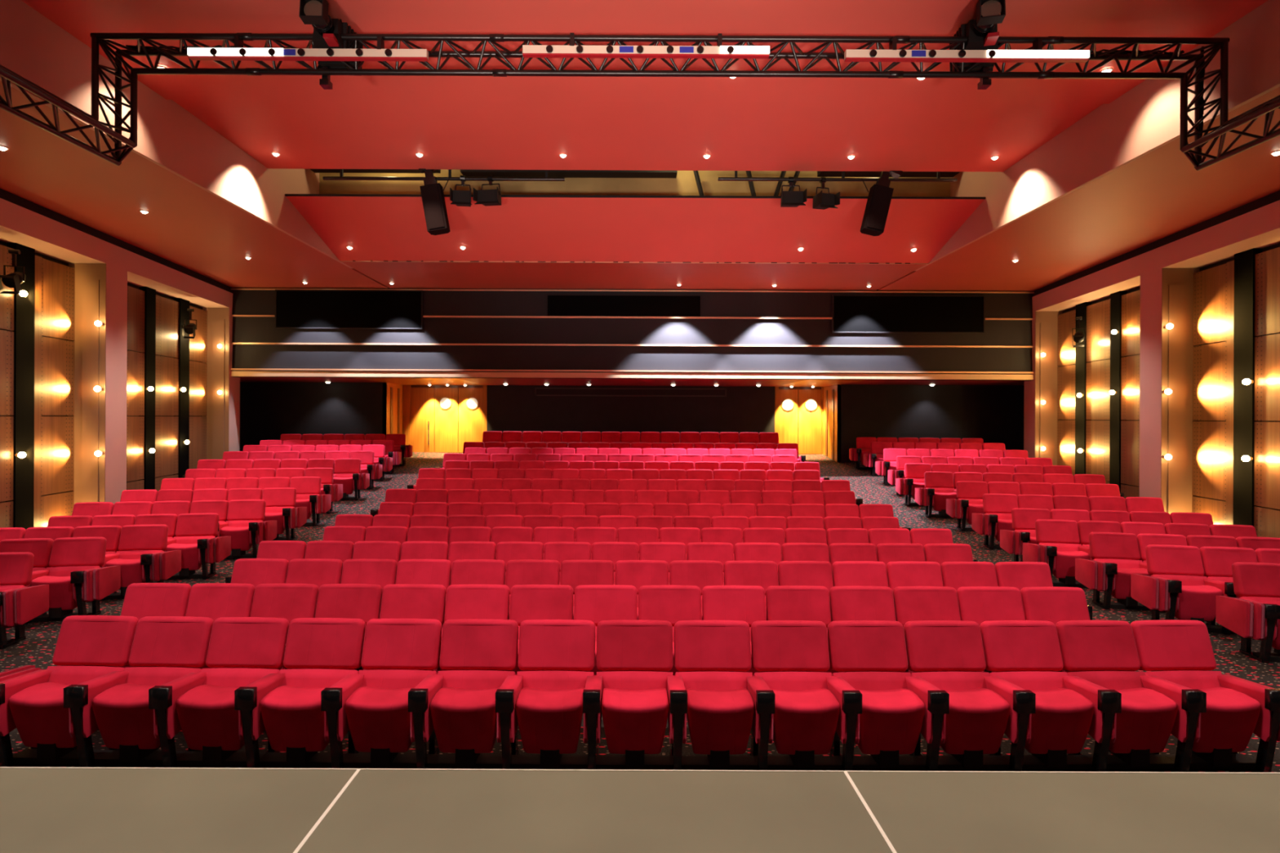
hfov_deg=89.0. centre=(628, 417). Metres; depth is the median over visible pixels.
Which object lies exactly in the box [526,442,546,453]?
seat
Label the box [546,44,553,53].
socket
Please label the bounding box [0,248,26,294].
lantern
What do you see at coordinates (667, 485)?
seat
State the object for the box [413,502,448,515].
seat
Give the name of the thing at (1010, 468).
seat
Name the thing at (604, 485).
seat
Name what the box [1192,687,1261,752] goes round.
seat cushion
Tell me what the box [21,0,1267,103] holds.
ceiling
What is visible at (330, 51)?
socket
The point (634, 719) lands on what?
seat cushion
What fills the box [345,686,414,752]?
seat cushion
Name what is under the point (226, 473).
seat
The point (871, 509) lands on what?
seat
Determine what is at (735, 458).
seat
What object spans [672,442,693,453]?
seat
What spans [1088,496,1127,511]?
seat
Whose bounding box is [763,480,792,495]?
seat
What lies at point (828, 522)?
seat
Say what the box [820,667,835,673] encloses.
seat cushion
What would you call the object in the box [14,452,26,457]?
bulb
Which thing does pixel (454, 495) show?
seat
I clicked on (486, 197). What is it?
spotlight
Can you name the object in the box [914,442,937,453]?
seat
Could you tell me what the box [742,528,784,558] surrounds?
seat
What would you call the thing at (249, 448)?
seat
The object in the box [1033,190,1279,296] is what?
trim
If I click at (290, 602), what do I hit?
seat
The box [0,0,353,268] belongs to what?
ceiling
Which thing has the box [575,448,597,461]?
seat
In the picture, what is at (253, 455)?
seat
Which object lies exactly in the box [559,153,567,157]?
recessed light
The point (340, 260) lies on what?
trim
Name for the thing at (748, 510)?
seat
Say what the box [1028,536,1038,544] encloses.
seat cushion
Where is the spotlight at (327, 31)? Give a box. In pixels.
[298,0,363,88]
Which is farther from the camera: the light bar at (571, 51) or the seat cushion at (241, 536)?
the seat cushion at (241, 536)
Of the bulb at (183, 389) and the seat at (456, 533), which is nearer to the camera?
the seat at (456, 533)
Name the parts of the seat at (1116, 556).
panel, panel, armrest, backrest, armrest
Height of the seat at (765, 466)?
0.872 m
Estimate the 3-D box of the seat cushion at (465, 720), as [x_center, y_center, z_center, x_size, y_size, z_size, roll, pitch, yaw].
[-1.061,2.008,4.325,0.432,0.370,0.318,0,0,0]
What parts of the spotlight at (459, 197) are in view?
barn door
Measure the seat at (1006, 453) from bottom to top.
0.872 m
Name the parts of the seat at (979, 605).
backrest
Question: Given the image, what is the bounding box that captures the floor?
[0,452,1279,772]
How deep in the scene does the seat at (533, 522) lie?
9.49 m
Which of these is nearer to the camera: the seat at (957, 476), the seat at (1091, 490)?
the seat at (1091, 490)
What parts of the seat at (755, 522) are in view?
backrest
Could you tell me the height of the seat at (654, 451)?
0.872 m
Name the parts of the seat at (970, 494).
panel, panel, armrest, backrest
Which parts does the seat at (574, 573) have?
backrest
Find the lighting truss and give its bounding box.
[0,32,1279,170]
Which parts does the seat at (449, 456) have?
backrest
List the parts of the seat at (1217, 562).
backrest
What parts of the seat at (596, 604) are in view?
backrest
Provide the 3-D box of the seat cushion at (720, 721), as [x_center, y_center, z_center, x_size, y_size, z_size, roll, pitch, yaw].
[0.593,2.015,4.322,0.432,0.370,0.318,0,0,0]
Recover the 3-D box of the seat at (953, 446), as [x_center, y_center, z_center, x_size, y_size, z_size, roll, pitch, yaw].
[8.309,1.094,16.742,0.604,0.872,0.585,0,0,10]
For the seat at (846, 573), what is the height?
0.872 m
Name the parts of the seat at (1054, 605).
backrest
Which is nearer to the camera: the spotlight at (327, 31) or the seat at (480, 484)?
the spotlight at (327, 31)
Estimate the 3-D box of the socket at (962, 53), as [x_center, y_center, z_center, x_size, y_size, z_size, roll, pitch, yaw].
[3.322,-3.622,6.489,0.068,0.066,0.022,0,0,0]
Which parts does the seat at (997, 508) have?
panel, panel, armrest, backrest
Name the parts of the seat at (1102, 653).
backrest, armrest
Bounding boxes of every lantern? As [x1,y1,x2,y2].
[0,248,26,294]
[181,308,196,338]
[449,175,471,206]
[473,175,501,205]
[780,176,806,207]
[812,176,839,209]
[1072,316,1084,347]
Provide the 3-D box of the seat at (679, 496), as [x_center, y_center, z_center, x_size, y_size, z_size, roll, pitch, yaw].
[0.980,1.716,11.208,0.604,0.872,0.585,0,0,0]
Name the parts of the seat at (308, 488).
backrest, armrest, panel, panel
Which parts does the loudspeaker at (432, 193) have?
plate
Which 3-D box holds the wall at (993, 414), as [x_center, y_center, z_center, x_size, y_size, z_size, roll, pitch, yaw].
[8.998,0.459,19.000,5.800,2.800,0.100,0,0,0]
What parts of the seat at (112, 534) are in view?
backrest, armrest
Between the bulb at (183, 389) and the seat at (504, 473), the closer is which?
the seat at (504, 473)
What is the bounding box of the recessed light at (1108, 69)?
[1100,67,1113,71]
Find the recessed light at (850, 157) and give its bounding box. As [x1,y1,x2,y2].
[847,155,855,159]
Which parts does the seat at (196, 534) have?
backrest, armrest, panel, panel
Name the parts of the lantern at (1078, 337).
barn door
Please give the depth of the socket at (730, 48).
6.48 m
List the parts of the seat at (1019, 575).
backrest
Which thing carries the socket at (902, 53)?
attached to the light bar at (1037, 55)
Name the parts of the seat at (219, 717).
backrest, armrest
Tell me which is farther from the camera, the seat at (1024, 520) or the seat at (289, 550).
the seat at (1024, 520)
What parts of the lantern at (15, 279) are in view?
barn door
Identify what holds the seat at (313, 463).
on the floor
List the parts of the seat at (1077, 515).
backrest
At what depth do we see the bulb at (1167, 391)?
11.46 m
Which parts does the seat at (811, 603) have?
backrest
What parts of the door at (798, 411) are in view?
porthole glass, porthole glass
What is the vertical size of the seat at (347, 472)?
0.872 m
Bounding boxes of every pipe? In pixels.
[322,168,564,181]
[717,170,957,182]
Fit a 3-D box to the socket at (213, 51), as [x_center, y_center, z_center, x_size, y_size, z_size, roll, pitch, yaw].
[-4.132,-3.640,6.489,0.068,0.066,0.022,0,0,0]
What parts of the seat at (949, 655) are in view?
backrest, armrest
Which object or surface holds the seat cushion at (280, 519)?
on the seat at (280, 503)
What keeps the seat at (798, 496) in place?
on the floor
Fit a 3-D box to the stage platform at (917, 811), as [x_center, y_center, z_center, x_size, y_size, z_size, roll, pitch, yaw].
[3.692,1.905,0.972,5.600,0.862,3.444,0,0,0]
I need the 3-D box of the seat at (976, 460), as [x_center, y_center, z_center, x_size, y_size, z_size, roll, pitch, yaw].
[8.078,1.337,14.522,0.604,0.872,0.585,0,0,10]
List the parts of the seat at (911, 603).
backrest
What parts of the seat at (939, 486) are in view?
panel, panel, armrest, backrest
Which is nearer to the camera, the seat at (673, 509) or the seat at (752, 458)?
the seat at (673, 509)
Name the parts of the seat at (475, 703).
backrest, armrest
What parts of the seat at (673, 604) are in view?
backrest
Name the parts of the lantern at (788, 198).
barn door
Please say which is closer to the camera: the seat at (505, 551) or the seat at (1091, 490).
the seat at (505, 551)
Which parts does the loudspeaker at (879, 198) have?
plate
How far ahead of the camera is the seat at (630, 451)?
16.13 m
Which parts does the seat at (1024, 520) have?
panel, panel, armrest, backrest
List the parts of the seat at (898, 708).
backrest, armrest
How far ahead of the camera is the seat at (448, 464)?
14.28 m
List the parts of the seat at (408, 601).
backrest, armrest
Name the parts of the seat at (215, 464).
backrest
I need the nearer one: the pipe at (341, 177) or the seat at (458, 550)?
the seat at (458, 550)
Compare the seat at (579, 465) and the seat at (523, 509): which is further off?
the seat at (579, 465)
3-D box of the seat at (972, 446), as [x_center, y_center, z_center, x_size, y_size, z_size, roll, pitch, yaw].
[8.851,1.096,16.646,0.604,0.872,0.585,0,0,10]
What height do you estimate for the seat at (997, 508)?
0.872 m
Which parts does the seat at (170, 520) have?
backrest, armrest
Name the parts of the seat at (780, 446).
backrest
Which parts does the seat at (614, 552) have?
backrest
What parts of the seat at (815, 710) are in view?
backrest, armrest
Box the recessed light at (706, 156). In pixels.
[702,154,711,158]
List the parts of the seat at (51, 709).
panel, panel, armrest, backrest, armrest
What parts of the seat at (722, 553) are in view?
backrest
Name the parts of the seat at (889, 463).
panel, panel, backrest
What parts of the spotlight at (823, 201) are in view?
barn door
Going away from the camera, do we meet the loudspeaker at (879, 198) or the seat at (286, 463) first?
the loudspeaker at (879, 198)
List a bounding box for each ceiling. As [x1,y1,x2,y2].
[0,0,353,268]
[0,80,387,288]
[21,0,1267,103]
[172,99,1102,171]
[236,376,1028,386]
[284,193,986,290]
[878,86,1279,291]
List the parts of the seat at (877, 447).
panel, panel, backrest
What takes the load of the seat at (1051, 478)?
on the floor
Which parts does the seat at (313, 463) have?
backrest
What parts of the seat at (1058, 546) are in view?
panel, panel, armrest, backrest, armrest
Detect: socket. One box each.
[209,48,217,55]
[239,48,246,56]
[267,48,275,56]
[297,48,305,56]
[326,48,333,56]
[355,48,363,56]
[384,48,391,56]
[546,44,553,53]
[576,44,582,53]
[606,45,613,53]
[636,45,643,53]
[666,45,673,53]
[697,45,703,53]
[727,45,733,53]
[869,48,876,57]
[898,49,906,57]
[928,49,936,57]
[958,49,965,57]
[988,49,995,57]
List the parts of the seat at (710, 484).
backrest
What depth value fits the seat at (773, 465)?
14.28 m
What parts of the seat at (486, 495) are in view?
backrest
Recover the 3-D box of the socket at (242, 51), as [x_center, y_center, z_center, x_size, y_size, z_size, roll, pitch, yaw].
[-3.842,-3.639,6.489,0.068,0.066,0.022,0,0,0]
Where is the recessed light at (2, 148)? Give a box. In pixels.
[0,145,8,151]
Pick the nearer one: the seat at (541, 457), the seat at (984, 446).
the seat at (541, 457)
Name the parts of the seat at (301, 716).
backrest, armrest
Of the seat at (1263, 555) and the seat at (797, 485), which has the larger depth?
the seat at (797, 485)
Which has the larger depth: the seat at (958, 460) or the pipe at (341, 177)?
the seat at (958, 460)
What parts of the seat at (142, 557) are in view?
backrest, armrest, panel, panel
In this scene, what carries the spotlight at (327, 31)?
attached to the lighting truss
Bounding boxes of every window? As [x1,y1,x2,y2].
[275,289,423,328]
[546,293,701,316]
[831,294,985,333]
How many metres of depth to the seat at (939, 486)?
12.85 m
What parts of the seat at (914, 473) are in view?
panel, panel, armrest, backrest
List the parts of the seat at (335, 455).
backrest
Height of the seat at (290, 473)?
0.872 m
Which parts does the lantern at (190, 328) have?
barn door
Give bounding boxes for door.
[402,385,487,452]
[774,386,823,454]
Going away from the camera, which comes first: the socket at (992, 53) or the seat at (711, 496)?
the socket at (992, 53)
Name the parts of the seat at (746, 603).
backrest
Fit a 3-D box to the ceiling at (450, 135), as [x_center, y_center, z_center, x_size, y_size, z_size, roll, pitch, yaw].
[0.118,-4.212,9.700,12.300,0.155,2.400,0,0,0]
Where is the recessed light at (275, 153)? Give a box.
[271,151,279,155]
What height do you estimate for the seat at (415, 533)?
0.872 m
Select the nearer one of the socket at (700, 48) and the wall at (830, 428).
the socket at (700, 48)
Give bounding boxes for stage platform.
[0,767,359,852]
[297,768,897,852]
[844,770,1279,852]
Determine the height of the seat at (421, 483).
0.872 m
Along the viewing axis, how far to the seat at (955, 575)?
6.53 m
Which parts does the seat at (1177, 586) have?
panel, panel, armrest, backrest, armrest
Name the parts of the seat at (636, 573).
backrest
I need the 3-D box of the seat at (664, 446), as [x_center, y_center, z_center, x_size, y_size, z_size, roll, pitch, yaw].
[0.907,1.105,16.878,0.604,0.872,0.585,0,0,0]
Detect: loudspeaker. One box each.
[418,168,450,235]
[860,170,902,235]
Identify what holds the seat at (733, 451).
on the floor
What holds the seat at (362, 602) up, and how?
on the floor
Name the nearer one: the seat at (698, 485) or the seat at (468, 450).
the seat at (698, 485)
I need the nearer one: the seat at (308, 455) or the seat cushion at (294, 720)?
the seat cushion at (294, 720)
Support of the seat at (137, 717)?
on the floor
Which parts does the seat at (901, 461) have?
panel, panel, backrest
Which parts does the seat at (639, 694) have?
backrest, armrest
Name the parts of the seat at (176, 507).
backrest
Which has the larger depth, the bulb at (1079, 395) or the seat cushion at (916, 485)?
the bulb at (1079, 395)
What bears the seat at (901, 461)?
on the floor
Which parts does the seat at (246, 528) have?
backrest, armrest, panel, panel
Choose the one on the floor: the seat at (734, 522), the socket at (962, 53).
the seat at (734, 522)
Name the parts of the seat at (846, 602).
backrest, armrest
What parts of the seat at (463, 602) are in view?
backrest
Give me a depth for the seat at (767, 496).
11.39 m
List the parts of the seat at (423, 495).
backrest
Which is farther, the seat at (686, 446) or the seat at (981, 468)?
the seat at (686, 446)
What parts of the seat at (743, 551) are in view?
backrest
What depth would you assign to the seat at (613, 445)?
17.07 m
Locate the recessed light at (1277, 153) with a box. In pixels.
[1270,150,1279,155]
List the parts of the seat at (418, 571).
backrest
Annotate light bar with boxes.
[187,35,428,61]
[522,32,769,58]
[844,36,1089,62]
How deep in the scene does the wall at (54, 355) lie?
11.59 m
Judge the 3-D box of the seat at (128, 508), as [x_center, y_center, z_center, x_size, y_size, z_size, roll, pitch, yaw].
[-7.718,1.760,10.001,0.604,0.872,0.585,0,0,-10]
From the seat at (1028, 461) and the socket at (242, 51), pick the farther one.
the seat at (1028, 461)
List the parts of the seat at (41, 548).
backrest, armrest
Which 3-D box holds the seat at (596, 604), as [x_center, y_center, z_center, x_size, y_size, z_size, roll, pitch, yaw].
[-0.171,1.883,5.368,0.604,0.872,0.585,0,0,0]
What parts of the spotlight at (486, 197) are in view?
barn door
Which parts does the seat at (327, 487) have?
backrest, panel, panel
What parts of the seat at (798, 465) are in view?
backrest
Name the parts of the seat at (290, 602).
backrest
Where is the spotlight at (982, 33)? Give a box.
[949,0,1005,89]
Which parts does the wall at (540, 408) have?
booth frame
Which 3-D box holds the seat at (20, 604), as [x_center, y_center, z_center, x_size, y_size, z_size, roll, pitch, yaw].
[-6.414,1.855,6.600,0.746,0.872,0.586,0,0,-10]
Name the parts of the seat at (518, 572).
backrest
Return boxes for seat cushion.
[8,682,76,747]
[31,576,77,610]
[91,683,159,749]
[105,558,145,589]
[165,543,201,570]
[175,684,244,751]
[191,666,211,669]
[220,526,252,551]
[260,685,329,751]
[262,512,284,534]
[293,498,311,519]
[333,477,353,494]
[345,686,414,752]
[360,467,367,473]
[430,687,499,753]
[510,639,522,673]
[515,687,584,754]
[601,688,668,754]
[636,607,638,620]
[667,641,679,675]
[685,688,754,755]
[744,641,764,674]
[770,688,839,755]
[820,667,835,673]
[856,688,924,755]
[875,457,883,461]
[889,464,896,470]
[911,482,924,499]
[933,492,956,511]
[940,688,1009,754]
[965,503,985,524]
[994,519,1014,541]
[1024,688,1094,754]
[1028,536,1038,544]
[1052,551,1088,578]
[1109,687,1177,753]
[1111,568,1151,599]
[1174,585,1222,621]
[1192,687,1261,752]
[1271,619,1279,649]
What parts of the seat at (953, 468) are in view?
backrest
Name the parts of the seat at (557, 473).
backrest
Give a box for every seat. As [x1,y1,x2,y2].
[0,527,26,542]
[0,537,53,624]
[0,552,48,648]
[0,615,138,767]
[23,526,74,540]
[31,537,120,622]
[47,515,93,528]
[71,502,113,517]
[72,525,121,600]
[91,515,135,552]
[91,616,213,768]
[105,524,181,599]
[111,501,152,517]
[119,582,191,667]
[120,489,157,503]
[134,514,177,551]
[151,500,191,537]
[156,488,193,502]
[160,478,194,490]
[165,513,231,579]
[175,617,289,768]
[182,459,226,478]
[184,468,216,480]
[185,582,255,669]
[189,500,228,537]
[191,488,228,502]
[193,477,226,490]
[215,468,246,479]
[220,499,276,559]
[222,451,248,461]
[225,459,253,470]
[225,488,262,522]
[225,540,306,583]
[226,477,258,490]
[230,558,288,587]
[242,444,267,453]
[245,468,275,479]
[248,451,275,460]
[249,583,319,670]
[253,458,280,469]
[257,476,290,489]
[259,617,365,768]
[262,487,306,540]
[266,444,291,455]
[274,451,300,462]
[275,467,305,483]
[280,458,307,474]
[285,558,342,588]
[289,476,331,525]
[291,444,315,456]
[299,450,324,462]
[304,467,342,513]
[304,540,354,563]
[307,458,335,477]
[315,444,338,454]
[315,514,373,541]
[315,583,382,671]
[322,525,366,544]
[324,450,350,473]
[333,458,369,500]
[338,444,361,457]
[340,559,397,592]
[343,618,443,768]
[349,450,382,488]
[352,541,401,568]
[362,444,392,480]
[364,526,408,549]
[370,488,417,517]
[371,583,445,672]
[372,514,410,533]
[378,502,413,518]
[395,559,451,627]
[400,541,448,559]
[407,468,444,488]
[407,526,449,551]
[409,514,448,527]
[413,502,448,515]
[415,478,444,490]
[416,488,448,513]
[426,618,522,768]
[434,453,466,468]
[439,584,509,671]
[444,460,469,474]
[444,468,471,481]
[444,478,474,491]
[447,488,479,504]
[447,502,482,519]
[448,515,485,552]
[448,526,491,553]
[448,541,496,577]
[450,559,505,585]
[462,441,484,453]
[464,447,486,454]
[466,453,490,462]
[469,460,494,472]
[471,468,498,487]
[473,478,502,495]
[479,488,511,515]
[482,502,516,519]
[484,441,505,452]
[485,515,523,542]
[486,447,508,460]
[490,453,513,468]
[491,526,533,559]
[494,460,519,471]
[496,542,543,577]
[498,468,525,481]
[502,478,531,501]
[505,442,525,453]
[505,560,559,619]
[509,447,531,460]
[509,584,573,673]
[510,488,542,515]
[511,619,602,769]
[514,453,537,466]
[516,502,550,520]
[519,460,544,478]
[523,515,560,538]
[525,468,551,488]
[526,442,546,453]
[531,448,553,457]
[531,478,560,492]
[533,526,574,559]
[537,453,560,462]
[542,489,573,515]
[543,542,591,585]
[544,461,568,478]
[546,442,568,448]
[551,502,584,521]
[552,468,578,489]
[553,448,575,455]
[560,453,583,468]
[560,479,589,501]
[560,515,598,542]
[560,560,613,619]
[568,442,588,448]
[569,461,594,476]
[573,489,604,515]
[573,585,636,675]
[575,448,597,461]
[575,527,616,559]
[578,468,605,489]
[584,453,607,468]
[585,502,618,524]
[589,442,609,449]
[590,479,617,502]
[591,542,638,585]
[595,461,619,471]
[595,619,687,769]
[597,448,619,461]
[598,515,635,542]
[604,489,635,515]
[605,469,631,489]
[608,453,631,462]
[609,442,630,453]
[614,560,668,620]
[617,527,658,559]
[618,479,647,492]
[619,461,644,479]
[619,502,653,527]
[620,448,641,461]
[631,442,651,453]
[631,453,654,469]
[632,469,658,489]
[635,489,666,515]
[636,515,673,542]
[638,585,702,675]
[639,542,686,585]
[642,448,663,455]
[644,461,669,479]
[648,479,675,502]
[652,442,672,454]
[653,502,687,527]
[654,454,678,469]
[659,469,685,489]
[659,527,700,559]
[664,448,686,460]
[667,489,698,515]
[669,461,694,479]
[669,560,723,617]
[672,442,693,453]
[674,515,711,542]
[674,620,774,770]
[676,479,705,498]
[678,454,701,463]
[686,448,708,461]
[686,469,712,481]
[686,542,733,585]
[688,503,721,527]
[693,443,714,450]
[694,461,719,471]
[698,489,729,515]
[701,527,742,560]
[702,454,724,469]
[702,585,766,674]
[705,479,734,503]
[708,448,730,462]
[711,515,748,537]
[712,469,739,489]
[714,443,735,449]
[720,461,744,472]
[722,503,755,528]
[724,454,748,462]
[724,560,778,616]
[729,490,761,515]
[730,448,752,456]
[733,542,782,585]
[734,479,763,501]
[735,443,755,449]
[739,469,766,482]
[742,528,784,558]
[744,462,769,475]
[748,454,772,465]
[748,515,786,543]
[751,620,862,770]
[752,448,774,458]
[755,503,791,528]
[756,443,777,450]
[761,490,792,515]
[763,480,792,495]
[765,586,845,673]
[766,469,793,488]
[769,462,795,477]
[772,454,795,469]
[774,448,797,462]
[777,443,805,462]
[777,560,833,604]
[781,542,829,562]
[784,528,826,544]
[786,515,824,528]
[790,503,825,527]
[791,480,821,492]
[792,470,820,480]
[792,490,824,506]
[794,462,829,483]
[821,480,862,506]
[823,490,855,506]
[823,516,862,537]
[824,503,859,517]
[826,528,869,553]
[827,620,949,771]
[828,542,877,573]
[829,586,923,673]
[831,560,888,586]
[858,503,911,532]
[861,516,899,534]
[862,441,892,475]
[867,528,911,550]
[875,448,906,484]
[875,543,925,566]
[886,561,942,591]
[888,456,921,495]
[892,441,914,453]
[893,586,995,673]
[895,462,931,506]
[903,620,1035,771]
[906,448,930,461]
[910,528,977,561]
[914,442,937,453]
[915,471,957,517]
[921,456,946,465]
[924,543,973,564]
[930,448,954,458]
[931,463,959,488]
[937,442,959,450]
[940,561,998,591]
[946,456,973,470]
[946,480,988,531]
[953,471,982,489]
[954,448,978,461]
[956,586,1065,672]
[958,463,986,475]
[959,442,982,452]
[971,493,1018,549]
[973,457,999,466]
[978,449,1003,460]
[979,620,1121,772]
[982,443,1005,451]
[982,472,1013,484]
[986,464,1014,475]
[987,481,1020,496]
[995,561,1092,620]
[999,457,1026,467]
[1000,508,1050,561]
[1003,449,1028,458]
[1012,473,1043,484]
[1014,465,1043,475]
[1017,494,1053,511]
[1019,482,1053,497]
[1020,586,1135,672]
[1022,519,1093,588]
[1025,457,1053,466]
[1042,465,1072,474]
[1042,473,1074,484]
[1049,509,1090,544]
[1052,483,1086,496]
[1052,495,1090,511]
[1055,620,1206,772]
[1073,474,1124,497]
[1075,532,1160,612]
[1077,520,1121,546]
[1084,484,1120,497]
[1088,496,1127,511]
[1088,510,1130,524]
[1120,521,1165,536]
[1124,497,1164,513]
[1128,511,1171,524]
[1130,544,1237,635]
[1130,620,1279,772]
[1136,533,1187,562]
[1164,523,1210,537]
[1169,512,1213,526]
[1186,535,1237,549]
[1199,546,1257,634]
[1208,524,1257,538]
[1215,562,1279,663]
[1235,537,1279,550]
[1254,548,1279,563]
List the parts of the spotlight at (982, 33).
gel frame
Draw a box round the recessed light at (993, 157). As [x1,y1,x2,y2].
[990,155,999,159]
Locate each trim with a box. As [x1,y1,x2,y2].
[0,188,231,293]
[230,368,1034,373]
[231,288,1034,293]
[231,315,1033,319]
[231,342,1033,347]
[231,370,1033,379]
[340,260,927,264]
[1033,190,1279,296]
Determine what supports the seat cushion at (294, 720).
on the seat at (301, 716)
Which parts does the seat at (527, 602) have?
backrest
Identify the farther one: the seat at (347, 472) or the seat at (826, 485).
the seat at (347, 472)
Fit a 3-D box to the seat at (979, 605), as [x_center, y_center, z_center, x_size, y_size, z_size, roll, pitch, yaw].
[3.129,1.897,5.368,0.604,0.872,0.585,0,0,0]
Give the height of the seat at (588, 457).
0.872 m
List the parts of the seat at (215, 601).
backrest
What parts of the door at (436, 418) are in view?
pull handle, porthole glass, porthole glass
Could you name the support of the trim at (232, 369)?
attached to the wall at (245, 302)
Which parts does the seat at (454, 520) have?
backrest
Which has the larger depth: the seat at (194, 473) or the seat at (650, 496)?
the seat at (194, 473)
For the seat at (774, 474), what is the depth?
13.35 m
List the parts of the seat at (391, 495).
backrest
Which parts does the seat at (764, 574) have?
backrest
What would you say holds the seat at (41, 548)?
on the floor
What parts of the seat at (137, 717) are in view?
backrest, armrest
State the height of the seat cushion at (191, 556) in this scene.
0.370 m
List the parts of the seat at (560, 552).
backrest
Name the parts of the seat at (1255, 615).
panel, panel, backrest, armrest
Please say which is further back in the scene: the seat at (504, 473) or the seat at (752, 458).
the seat at (752, 458)
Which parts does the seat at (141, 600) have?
backrest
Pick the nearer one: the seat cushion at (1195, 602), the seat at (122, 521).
the seat cushion at (1195, 602)
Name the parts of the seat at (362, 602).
backrest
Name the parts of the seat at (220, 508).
backrest, armrest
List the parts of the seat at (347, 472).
backrest, panel, panel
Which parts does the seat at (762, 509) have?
backrest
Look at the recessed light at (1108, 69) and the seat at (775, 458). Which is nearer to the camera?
the recessed light at (1108, 69)
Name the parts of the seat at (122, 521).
backrest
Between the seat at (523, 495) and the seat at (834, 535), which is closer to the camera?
the seat at (834, 535)
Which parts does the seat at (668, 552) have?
backrest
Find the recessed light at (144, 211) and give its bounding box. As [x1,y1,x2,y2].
[139,209,149,213]
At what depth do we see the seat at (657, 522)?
9.49 m
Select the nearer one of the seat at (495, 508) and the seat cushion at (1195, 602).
the seat cushion at (1195, 602)
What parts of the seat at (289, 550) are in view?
backrest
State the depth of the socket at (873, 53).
6.48 m
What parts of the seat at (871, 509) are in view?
backrest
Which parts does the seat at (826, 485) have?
backrest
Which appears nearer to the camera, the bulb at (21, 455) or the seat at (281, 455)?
the bulb at (21, 455)
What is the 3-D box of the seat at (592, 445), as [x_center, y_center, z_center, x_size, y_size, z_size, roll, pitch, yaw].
[-0.743,1.097,16.878,0.604,0.872,0.585,0,0,0]
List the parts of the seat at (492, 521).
backrest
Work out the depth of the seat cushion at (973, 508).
11.79 m
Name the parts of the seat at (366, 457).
backrest, panel, panel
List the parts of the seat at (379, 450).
backrest, panel, panel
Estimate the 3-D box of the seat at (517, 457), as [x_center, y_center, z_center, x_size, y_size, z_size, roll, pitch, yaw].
[-2.389,1.290,15.028,0.604,0.872,0.585,0,0,0]
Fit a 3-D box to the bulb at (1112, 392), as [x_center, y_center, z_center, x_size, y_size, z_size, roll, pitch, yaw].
[10.265,-0.526,13.806,0.135,0.100,0.098,0,0,0]
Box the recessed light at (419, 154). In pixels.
[415,152,423,156]
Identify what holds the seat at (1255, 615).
on the floor
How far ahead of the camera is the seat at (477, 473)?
13.35 m
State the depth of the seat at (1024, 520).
10.04 m
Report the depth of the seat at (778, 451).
16.12 m
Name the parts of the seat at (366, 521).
backrest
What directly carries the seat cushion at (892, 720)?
on the seat at (898, 708)
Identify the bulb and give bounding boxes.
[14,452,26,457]
[17,290,27,297]
[93,386,102,391]
[94,320,103,326]
[94,450,103,456]
[146,386,153,391]
[147,448,155,453]
[178,387,186,391]
[182,440,189,444]
[1076,393,1083,397]
[1077,448,1084,453]
[1109,390,1116,395]
[1111,329,1119,334]
[1162,388,1172,394]
[1162,454,1172,459]
[1164,323,1173,328]
[1241,455,1253,462]
[1242,378,1253,385]
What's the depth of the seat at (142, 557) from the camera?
8.39 m
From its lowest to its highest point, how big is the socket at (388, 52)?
0.066 m
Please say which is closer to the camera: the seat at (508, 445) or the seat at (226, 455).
the seat at (226, 455)
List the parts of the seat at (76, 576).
backrest, armrest, panel, panel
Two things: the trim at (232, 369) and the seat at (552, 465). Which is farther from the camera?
the trim at (232, 369)
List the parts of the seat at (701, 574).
backrest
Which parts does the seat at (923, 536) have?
backrest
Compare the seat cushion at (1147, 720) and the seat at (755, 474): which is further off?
the seat at (755, 474)
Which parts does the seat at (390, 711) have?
backrest, armrest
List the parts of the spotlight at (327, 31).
gel frame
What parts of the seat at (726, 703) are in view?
backrest, armrest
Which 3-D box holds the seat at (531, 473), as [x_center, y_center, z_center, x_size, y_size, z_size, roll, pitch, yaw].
[-1.819,1.494,13.158,0.604,0.872,0.585,0,0,0]
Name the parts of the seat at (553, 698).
backrest, armrest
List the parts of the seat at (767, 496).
backrest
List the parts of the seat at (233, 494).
backrest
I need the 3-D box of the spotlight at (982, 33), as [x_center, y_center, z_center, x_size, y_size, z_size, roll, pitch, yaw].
[3.556,-3.741,6.584,0.410,0.585,0.808,0,0,13]
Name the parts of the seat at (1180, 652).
backrest, armrest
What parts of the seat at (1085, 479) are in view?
backrest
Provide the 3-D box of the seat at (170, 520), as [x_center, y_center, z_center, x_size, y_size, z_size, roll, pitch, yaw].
[-6.785,1.842,9.222,0.604,0.872,0.585,0,0,-10]
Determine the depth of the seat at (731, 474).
13.35 m
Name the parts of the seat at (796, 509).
backrest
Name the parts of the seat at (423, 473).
backrest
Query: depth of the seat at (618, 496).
11.39 m
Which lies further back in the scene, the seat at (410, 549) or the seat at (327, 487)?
the seat at (327, 487)
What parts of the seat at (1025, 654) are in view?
backrest, armrest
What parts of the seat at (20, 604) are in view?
armrest, backrest, panel, panel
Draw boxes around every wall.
[0,198,239,529]
[231,287,1033,380]
[240,382,386,451]
[310,168,959,196]
[382,382,402,434]
[486,385,774,443]
[822,384,840,462]
[836,384,1024,462]
[914,0,1279,271]
[1023,200,1279,537]
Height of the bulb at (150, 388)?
0.100 m
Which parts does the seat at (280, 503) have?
backrest, armrest, panel, panel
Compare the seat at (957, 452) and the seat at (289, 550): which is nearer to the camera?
the seat at (289, 550)

